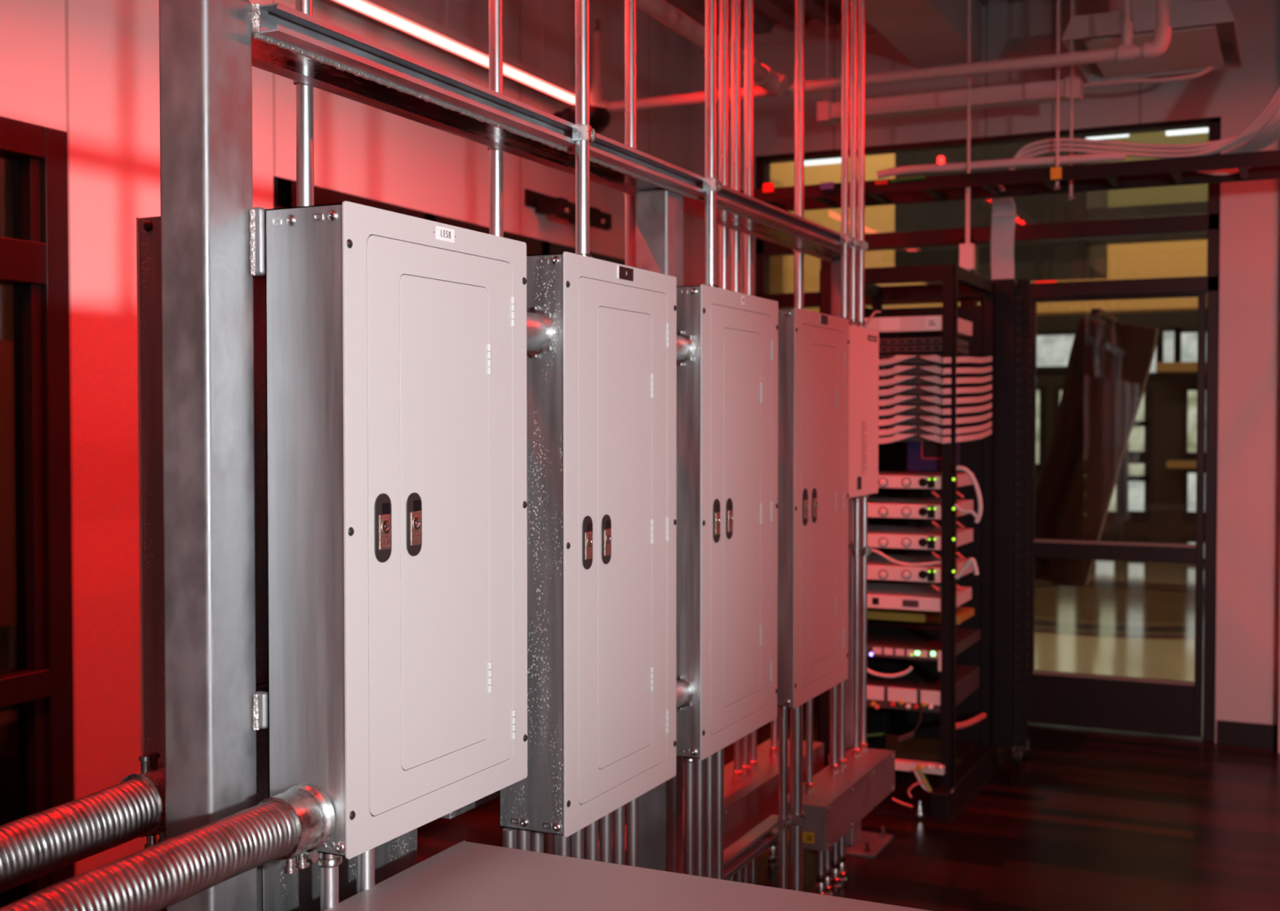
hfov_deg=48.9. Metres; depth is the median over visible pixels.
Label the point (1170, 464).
ledge
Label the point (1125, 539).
window
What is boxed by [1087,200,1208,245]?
beam
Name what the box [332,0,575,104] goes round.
light strip
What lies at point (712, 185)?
conduit
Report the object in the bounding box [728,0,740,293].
conduit
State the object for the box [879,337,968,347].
switch
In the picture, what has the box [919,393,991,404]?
cable bundle
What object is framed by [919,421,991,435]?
cable bundle
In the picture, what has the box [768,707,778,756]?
conduit
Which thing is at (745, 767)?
conduit
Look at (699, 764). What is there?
conduit
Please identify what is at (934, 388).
cable bundle
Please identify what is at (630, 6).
conduit
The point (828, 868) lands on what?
conduit
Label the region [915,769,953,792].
cable
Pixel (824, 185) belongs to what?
tag
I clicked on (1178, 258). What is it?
wall panels
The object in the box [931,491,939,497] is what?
plug
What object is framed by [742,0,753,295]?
conduit
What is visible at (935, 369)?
cable bundle
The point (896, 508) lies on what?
amplifier
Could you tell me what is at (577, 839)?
conduit
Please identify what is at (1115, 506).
window
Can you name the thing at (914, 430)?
bay
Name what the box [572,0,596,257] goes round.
conduit
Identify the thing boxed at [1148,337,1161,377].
window
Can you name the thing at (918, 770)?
cable
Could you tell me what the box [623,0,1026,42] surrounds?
ceiling
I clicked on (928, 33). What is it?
air duct
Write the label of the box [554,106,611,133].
dome camera
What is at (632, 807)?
conduit
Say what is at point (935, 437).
cable bundle
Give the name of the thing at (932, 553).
plug
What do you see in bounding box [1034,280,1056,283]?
light
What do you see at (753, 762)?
conduit
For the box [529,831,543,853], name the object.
conduit
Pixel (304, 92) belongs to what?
conduit
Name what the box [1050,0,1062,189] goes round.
rod
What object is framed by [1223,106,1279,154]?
cable bundle
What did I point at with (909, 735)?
cable
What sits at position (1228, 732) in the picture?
baseboard
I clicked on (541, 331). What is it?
conduit nipple
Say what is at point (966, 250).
outlet box
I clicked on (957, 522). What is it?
plug
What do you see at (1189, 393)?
window
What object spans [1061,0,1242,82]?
ceiling vent
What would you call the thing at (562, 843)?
conduit
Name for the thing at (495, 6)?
conduit
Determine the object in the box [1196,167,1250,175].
cable bundle
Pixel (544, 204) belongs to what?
wall bracket
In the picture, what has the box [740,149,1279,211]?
cable tray
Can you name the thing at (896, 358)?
cable bundle
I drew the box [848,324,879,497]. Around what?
control box
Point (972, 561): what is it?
cable
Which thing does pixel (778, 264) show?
wall
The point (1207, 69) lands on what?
cable
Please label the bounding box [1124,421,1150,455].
window
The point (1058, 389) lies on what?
window
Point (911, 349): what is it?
switch
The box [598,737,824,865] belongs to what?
wireway
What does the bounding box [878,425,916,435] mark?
cable bundle
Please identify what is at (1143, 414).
window
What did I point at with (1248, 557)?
wall
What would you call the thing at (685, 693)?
conduit nipple
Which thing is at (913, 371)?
bay
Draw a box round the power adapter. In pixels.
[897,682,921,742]
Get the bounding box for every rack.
[817,263,1001,823]
[977,278,1031,764]
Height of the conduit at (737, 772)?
0.360 m
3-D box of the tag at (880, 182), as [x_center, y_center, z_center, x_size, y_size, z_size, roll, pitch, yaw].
[0.999,-1.131,5.822,0.050,0.014,0.004,1,2,25]
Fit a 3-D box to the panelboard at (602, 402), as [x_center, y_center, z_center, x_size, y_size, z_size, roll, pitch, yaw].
[-0.092,0.162,2.872,0.152,1.092,0.516,1,2,25]
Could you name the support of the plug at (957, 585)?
attached to the amplifier at (878, 567)
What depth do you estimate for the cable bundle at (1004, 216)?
6.13 m
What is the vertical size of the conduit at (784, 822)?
0.725 m
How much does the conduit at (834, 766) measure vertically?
0.880 m
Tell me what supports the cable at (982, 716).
attached to the rack at (967, 776)
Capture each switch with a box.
[878,345,968,355]
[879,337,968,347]
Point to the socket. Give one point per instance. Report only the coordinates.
(875, 600)
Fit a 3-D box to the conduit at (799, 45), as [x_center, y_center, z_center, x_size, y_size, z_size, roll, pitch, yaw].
[0.544,-1.140,4.770,0.040,2.050,0.051,1,2,25]
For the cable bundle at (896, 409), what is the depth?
5.44 m
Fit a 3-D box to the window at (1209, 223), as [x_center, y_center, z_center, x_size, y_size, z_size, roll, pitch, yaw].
[1.674,-0.125,7.079,2.295,2.910,0.100,1,2,25]
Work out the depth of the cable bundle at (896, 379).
5.44 m
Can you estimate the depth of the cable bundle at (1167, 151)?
5.41 m
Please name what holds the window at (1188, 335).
in the wall at (1166, 523)
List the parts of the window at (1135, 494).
pane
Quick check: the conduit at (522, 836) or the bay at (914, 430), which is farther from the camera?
the bay at (914, 430)
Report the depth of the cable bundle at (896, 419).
5.44 m
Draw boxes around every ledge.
[1155,361,1206,373]
[1166,460,1196,468]
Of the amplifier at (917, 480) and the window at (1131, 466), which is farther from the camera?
the window at (1131, 466)
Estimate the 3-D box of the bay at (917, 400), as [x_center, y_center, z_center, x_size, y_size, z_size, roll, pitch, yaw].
[0.990,-0.219,5.493,0.482,0.034,0.016,1,2,25]
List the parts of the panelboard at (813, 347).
door, door, name plate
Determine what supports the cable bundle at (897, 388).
attached to the rack at (967, 776)
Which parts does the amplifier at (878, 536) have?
knob, panel, knob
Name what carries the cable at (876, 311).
attached to the control box at (864, 344)
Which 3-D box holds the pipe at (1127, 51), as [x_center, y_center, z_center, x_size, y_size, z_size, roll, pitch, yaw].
[0.868,-1.834,5.681,2.407,0.706,0.065,1,2,25]
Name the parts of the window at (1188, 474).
pane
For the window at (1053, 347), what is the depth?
15.47 m
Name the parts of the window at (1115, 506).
pane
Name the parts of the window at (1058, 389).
pane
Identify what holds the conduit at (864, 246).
attached to the control box at (864, 344)
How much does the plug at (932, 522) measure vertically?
0.027 m
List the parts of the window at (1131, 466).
pane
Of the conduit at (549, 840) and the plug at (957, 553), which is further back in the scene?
the plug at (957, 553)
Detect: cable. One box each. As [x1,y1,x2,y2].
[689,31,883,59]
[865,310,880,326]
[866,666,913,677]
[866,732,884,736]
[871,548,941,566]
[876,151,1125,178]
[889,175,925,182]
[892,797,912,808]
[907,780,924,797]
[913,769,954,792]
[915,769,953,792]
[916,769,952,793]
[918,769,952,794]
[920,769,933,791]
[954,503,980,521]
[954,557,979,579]
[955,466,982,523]
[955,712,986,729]
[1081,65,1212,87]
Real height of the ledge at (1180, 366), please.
0.100 m
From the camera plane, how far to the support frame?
2.04 m
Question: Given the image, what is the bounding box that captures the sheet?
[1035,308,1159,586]
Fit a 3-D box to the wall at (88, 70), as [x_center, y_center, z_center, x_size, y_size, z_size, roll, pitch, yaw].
[-2.023,-0.395,2.929,0.160,3.650,10.800,1,2,25]
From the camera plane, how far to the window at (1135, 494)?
15.13 m
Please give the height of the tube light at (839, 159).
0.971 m
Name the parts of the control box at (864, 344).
name plate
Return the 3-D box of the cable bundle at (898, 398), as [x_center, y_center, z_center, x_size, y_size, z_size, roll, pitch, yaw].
[0.905,-0.213,5.482,0.337,0.041,0.048,0,1,16]
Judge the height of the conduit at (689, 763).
0.727 m
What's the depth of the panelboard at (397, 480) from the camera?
2.12 m
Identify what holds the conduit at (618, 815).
on the floor
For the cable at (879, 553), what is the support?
attached to the rack at (967, 776)
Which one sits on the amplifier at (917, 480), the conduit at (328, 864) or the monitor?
the monitor
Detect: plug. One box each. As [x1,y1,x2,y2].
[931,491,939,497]
[931,520,939,528]
[931,551,939,559]
[931,584,939,591]
[955,491,964,498]
[955,521,964,528]
[955,551,964,559]
[955,584,964,591]
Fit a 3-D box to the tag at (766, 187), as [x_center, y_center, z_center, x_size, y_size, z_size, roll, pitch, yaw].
[0.550,-1.150,6.032,0.050,0.040,0.004,1,2,25]
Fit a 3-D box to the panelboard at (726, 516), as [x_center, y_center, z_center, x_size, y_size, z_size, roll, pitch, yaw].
[0.188,0.148,3.468,0.152,1.089,0.518,1,2,25]
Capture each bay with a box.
[878,354,942,364]
[878,364,942,374]
[878,374,942,384]
[878,384,942,394]
[878,395,942,404]
[878,404,942,413]
[878,414,942,423]
[878,424,942,433]
[878,433,942,441]
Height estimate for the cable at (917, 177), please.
0.022 m
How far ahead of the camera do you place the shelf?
5.69 m
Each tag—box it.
[762,182,773,192]
[820,182,833,189]
[875,180,887,184]
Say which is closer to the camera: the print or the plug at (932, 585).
the print
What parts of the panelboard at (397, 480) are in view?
door, door, name plate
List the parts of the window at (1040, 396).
pane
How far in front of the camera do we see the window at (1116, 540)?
15.25 m
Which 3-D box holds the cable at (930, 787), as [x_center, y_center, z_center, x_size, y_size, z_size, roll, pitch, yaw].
[1.167,1.250,5.444,0.117,0.101,0.228,1,2,25]
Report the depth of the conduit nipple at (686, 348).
3.19 m
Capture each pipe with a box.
[589,0,1171,114]
[636,0,787,95]
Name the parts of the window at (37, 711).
pane, pane, pane, frame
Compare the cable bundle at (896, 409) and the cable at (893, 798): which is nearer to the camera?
the cable at (893, 798)
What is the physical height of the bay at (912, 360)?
0.034 m
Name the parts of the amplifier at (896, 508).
knob, panel, knob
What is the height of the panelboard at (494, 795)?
1.087 m
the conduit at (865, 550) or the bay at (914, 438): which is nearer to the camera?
the conduit at (865, 550)
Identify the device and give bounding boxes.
[864,315,972,338]
[866,582,972,611]
[866,658,979,713]
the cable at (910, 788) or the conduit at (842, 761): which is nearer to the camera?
the conduit at (842, 761)
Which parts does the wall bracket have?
arm, arm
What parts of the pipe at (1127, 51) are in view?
sprinkler stem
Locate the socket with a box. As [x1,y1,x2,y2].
[872,597,879,604]
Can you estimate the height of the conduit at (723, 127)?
1.742 m
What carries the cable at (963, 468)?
attached to the amplifier at (917, 480)
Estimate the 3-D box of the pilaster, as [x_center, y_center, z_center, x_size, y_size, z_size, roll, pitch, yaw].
[3.015,-0.427,6.315,0.235,3.550,0.090,1,2,25]
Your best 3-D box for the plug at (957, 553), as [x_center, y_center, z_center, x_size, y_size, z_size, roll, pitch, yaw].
[1.221,0.382,5.361,0.010,0.027,0.036,-1,2,-42]
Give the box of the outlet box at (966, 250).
[959,186,975,271]
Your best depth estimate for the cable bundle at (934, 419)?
5.40 m
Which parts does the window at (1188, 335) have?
pane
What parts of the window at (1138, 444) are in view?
pane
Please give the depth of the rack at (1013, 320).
6.12 m
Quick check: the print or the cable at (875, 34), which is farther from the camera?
the cable at (875, 34)
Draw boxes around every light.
[804,157,841,165]
[816,0,1083,126]
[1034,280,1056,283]
[1085,133,1128,139]
[1165,127,1208,135]
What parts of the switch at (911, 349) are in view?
panel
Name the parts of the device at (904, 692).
bay door, bay door, panel, bay door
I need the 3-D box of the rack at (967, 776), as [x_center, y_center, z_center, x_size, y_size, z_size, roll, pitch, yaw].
[1.104,0.311,5.788,0.588,2.100,0.980,1,2,25]
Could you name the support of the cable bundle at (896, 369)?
attached to the rack at (967, 776)
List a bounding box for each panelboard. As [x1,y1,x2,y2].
[136,216,268,805]
[265,200,527,859]
[440,790,499,819]
[499,251,676,837]
[675,284,778,759]
[777,307,849,708]
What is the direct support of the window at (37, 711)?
in the wall at (88, 70)
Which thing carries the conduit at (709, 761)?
on the floor
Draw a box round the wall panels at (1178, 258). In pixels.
[770,153,1207,315]
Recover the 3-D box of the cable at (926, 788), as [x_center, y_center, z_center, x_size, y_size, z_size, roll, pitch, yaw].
[1.161,1.248,5.447,0.131,0.093,0.229,1,2,25]
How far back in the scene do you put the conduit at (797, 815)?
4.04 m
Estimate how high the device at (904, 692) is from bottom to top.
0.092 m
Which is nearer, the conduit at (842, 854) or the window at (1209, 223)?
the conduit at (842, 854)
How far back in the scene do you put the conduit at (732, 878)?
4.40 m
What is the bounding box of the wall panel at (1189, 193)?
[1107,130,1208,207]
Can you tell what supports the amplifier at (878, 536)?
in the rack at (967, 776)
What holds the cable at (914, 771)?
attached to the rack at (967, 776)
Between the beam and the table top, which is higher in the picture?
the beam
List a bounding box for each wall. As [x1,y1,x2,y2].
[0,0,691,875]
[691,0,1279,743]
[769,177,787,293]
[1035,310,1204,543]
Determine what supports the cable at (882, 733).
attached to the rack at (967, 776)
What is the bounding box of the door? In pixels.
[1026,293,1206,737]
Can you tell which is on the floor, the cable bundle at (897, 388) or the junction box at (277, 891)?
the junction box at (277, 891)
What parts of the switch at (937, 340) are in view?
panel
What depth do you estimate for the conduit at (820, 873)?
4.39 m
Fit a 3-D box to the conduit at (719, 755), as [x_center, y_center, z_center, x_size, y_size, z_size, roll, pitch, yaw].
[0.201,1.053,3.506,0.034,0.727,0.045,1,2,25]
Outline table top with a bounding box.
[324,840,929,910]
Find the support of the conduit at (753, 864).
on the floor
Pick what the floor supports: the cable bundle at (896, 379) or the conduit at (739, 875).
the conduit at (739, 875)
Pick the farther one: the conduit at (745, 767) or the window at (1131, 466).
the window at (1131, 466)
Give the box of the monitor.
[906,433,959,471]
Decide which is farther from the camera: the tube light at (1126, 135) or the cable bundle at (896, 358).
the tube light at (1126, 135)
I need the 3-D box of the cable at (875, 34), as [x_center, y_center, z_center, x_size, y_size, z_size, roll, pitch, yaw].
[0.835,-2.147,7.331,1.236,0.028,0.028,1,2,25]
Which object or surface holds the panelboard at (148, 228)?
attached to the support frame
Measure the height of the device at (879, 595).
0.051 m
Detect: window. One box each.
[0,115,74,908]
[273,176,625,265]
[755,117,1221,742]
[894,137,1108,284]
[1035,386,1044,468]
[1036,329,1075,371]
[1054,386,1063,426]
[1099,537,1119,542]
[1106,464,1121,515]
[1123,458,1149,481]
[1123,475,1150,515]
[1123,537,1149,542]
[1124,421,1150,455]
[1133,385,1150,426]
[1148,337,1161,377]
[1158,326,1182,362]
[1173,327,1206,362]
[1182,385,1205,457]
[1182,468,1204,516]
[1182,537,1204,544]
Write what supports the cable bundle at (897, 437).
attached to the bay at (914, 438)
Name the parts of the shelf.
panel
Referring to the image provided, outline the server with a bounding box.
[866,622,980,671]
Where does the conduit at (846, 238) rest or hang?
attached to the control box at (864, 344)
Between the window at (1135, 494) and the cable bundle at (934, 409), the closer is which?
the cable bundle at (934, 409)
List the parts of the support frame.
post, mounting rail, post, post, plate, mounting rail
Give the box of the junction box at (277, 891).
[257,828,417,910]
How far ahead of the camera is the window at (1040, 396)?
15.54 m
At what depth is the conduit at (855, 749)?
4.73 m
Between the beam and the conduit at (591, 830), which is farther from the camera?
the beam
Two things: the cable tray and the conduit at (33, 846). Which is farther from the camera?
the cable tray
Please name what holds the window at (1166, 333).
in the wall at (1166, 523)
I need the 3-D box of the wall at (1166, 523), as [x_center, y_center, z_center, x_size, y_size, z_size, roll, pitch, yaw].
[3.150,-1.274,11.391,14.200,5.000,8.850,1,2,25]
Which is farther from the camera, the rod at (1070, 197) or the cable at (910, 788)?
the rod at (1070, 197)
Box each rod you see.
[966,0,971,193]
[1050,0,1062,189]
[1067,0,1074,199]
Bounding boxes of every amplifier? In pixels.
[866,524,973,550]
[866,554,973,582]
[867,497,973,519]
[878,471,973,488]
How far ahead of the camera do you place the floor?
5.34 m
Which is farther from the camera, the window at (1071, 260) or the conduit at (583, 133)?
the window at (1071, 260)
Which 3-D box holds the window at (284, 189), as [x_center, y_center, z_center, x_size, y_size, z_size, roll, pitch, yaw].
[-0.649,0.091,5.774,0.102,2.040,2.665,1,2,25]
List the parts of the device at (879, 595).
panel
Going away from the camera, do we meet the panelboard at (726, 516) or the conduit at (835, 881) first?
the panelboard at (726, 516)
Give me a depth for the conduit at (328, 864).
2.08 m
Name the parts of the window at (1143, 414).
pane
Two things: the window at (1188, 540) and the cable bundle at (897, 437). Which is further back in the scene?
the window at (1188, 540)
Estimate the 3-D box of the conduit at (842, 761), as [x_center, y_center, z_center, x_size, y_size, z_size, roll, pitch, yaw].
[0.661,0.580,4.586,0.035,0.880,0.032,1,2,25]
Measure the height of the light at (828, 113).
0.676 m
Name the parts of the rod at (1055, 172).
rod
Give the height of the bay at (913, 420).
0.034 m
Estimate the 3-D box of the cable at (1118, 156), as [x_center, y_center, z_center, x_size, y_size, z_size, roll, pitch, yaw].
[1.439,-1.174,5.672,0.984,0.046,0.034,1,2,25]
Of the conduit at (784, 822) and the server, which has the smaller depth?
the conduit at (784, 822)
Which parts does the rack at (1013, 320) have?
panel, comb rail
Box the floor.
[417,560,1279,910]
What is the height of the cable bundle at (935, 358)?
0.055 m
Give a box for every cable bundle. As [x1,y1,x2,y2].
[878,355,916,365]
[878,365,916,376]
[878,375,916,386]
[878,385,915,395]
[878,395,915,405]
[878,405,916,416]
[878,415,916,426]
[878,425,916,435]
[878,433,916,444]
[919,354,992,364]
[919,364,992,374]
[919,374,992,384]
[919,384,992,395]
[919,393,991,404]
[919,402,991,415]
[919,412,991,425]
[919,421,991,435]
[919,428,991,444]
[990,184,1017,279]
[1008,86,1279,169]
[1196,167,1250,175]
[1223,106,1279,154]
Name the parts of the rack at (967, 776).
panel, rail, rail, power strip, rail, door, rail, plate, rail, rail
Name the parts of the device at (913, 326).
panel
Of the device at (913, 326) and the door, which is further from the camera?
the door
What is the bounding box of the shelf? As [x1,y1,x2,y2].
[866,607,974,624]
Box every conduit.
[0,751,165,893]
[0,783,334,910]
[293,0,314,206]
[315,853,342,910]
[356,848,374,893]
[487,0,503,237]
[502,827,516,848]
[516,829,529,851]
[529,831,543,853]
[543,833,556,854]
[555,835,569,857]
[570,827,584,859]
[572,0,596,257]
[585,819,598,861]
[599,812,612,863]
[612,804,625,865]
[623,0,636,267]
[626,797,638,866]
[681,756,697,875]
[694,758,704,876]
[702,0,721,288]
[704,753,714,878]
[714,748,724,879]
[717,0,728,289]
[727,875,734,881]
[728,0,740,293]
[732,738,742,780]
[734,868,742,882]
[741,734,751,775]
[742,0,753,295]
[742,862,749,884]
[748,729,758,770]
[749,857,755,883]
[767,840,777,866]
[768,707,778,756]
[777,706,792,888]
[787,703,805,891]
[792,0,804,309]
[804,698,814,793]
[815,850,826,895]
[824,847,832,895]
[829,684,839,774]
[831,840,840,888]
[837,680,847,768]
[838,835,847,881]
[840,0,853,324]
[848,0,861,326]
[851,495,862,757]
[857,0,868,328]
[859,494,871,752]
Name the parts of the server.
panel, handle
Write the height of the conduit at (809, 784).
0.358 m
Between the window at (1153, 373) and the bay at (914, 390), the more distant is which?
the window at (1153, 373)
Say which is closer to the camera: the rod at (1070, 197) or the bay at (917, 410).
the bay at (917, 410)
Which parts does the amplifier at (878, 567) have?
knob, panel, knob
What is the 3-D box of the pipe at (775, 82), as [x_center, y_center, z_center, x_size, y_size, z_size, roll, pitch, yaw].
[0.224,-1.816,5.089,0.121,0.713,1.594,1,2,25]
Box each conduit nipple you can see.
[526,306,557,357]
[675,675,695,710]
[676,331,696,364]
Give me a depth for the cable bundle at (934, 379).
5.40 m
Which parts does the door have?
pane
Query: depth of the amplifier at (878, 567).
5.50 m
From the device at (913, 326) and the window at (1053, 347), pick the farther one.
the window at (1053, 347)
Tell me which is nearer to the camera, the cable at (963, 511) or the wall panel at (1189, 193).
the cable at (963, 511)
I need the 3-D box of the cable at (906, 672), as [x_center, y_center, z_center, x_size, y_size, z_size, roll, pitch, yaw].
[0.959,0.832,5.426,0.192,0.053,0.014,1,2,25]
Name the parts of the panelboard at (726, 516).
door, door, name plate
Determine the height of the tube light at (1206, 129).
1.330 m
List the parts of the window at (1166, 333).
pane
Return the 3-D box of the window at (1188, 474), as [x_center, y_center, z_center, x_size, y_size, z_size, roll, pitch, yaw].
[5.967,0.392,14.854,0.435,0.509,0.060,1,2,25]
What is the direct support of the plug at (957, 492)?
attached to the amplifier at (917, 480)
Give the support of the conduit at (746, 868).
on the floor
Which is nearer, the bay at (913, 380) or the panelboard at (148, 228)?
the panelboard at (148, 228)
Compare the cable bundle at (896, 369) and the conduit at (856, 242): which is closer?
the conduit at (856, 242)
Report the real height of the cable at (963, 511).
0.068 m
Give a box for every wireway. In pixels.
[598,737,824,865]
[787,747,895,851]
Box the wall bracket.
[524,188,611,230]
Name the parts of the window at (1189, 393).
pane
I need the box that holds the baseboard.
[1217,720,1278,749]
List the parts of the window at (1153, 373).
pane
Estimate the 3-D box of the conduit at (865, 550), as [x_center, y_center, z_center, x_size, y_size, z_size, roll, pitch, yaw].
[0.772,0.569,4.817,0.043,0.892,0.038,0,1,-3]
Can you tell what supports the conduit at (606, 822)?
on the floor
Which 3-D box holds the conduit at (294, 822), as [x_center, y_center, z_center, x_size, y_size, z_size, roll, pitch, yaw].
[-0.730,0.675,1.582,0.098,0.373,1.070,1,2,28]
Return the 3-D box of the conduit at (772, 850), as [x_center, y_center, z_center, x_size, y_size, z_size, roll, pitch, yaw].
[0.449,1.268,4.752,0.039,0.237,0.036,1,2,25]
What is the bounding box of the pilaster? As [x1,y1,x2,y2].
[1278,622,1279,753]
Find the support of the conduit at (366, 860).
on the floor
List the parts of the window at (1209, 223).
pane, pane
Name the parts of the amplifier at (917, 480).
knob, knob, panel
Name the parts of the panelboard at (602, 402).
door, door, name plate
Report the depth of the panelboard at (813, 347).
3.93 m
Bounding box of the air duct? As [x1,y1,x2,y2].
[848,0,982,68]
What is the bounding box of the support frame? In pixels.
[159,0,893,910]
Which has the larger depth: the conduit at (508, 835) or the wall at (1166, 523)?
the wall at (1166, 523)
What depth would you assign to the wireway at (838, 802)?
4.39 m
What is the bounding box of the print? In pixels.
[861,421,867,474]

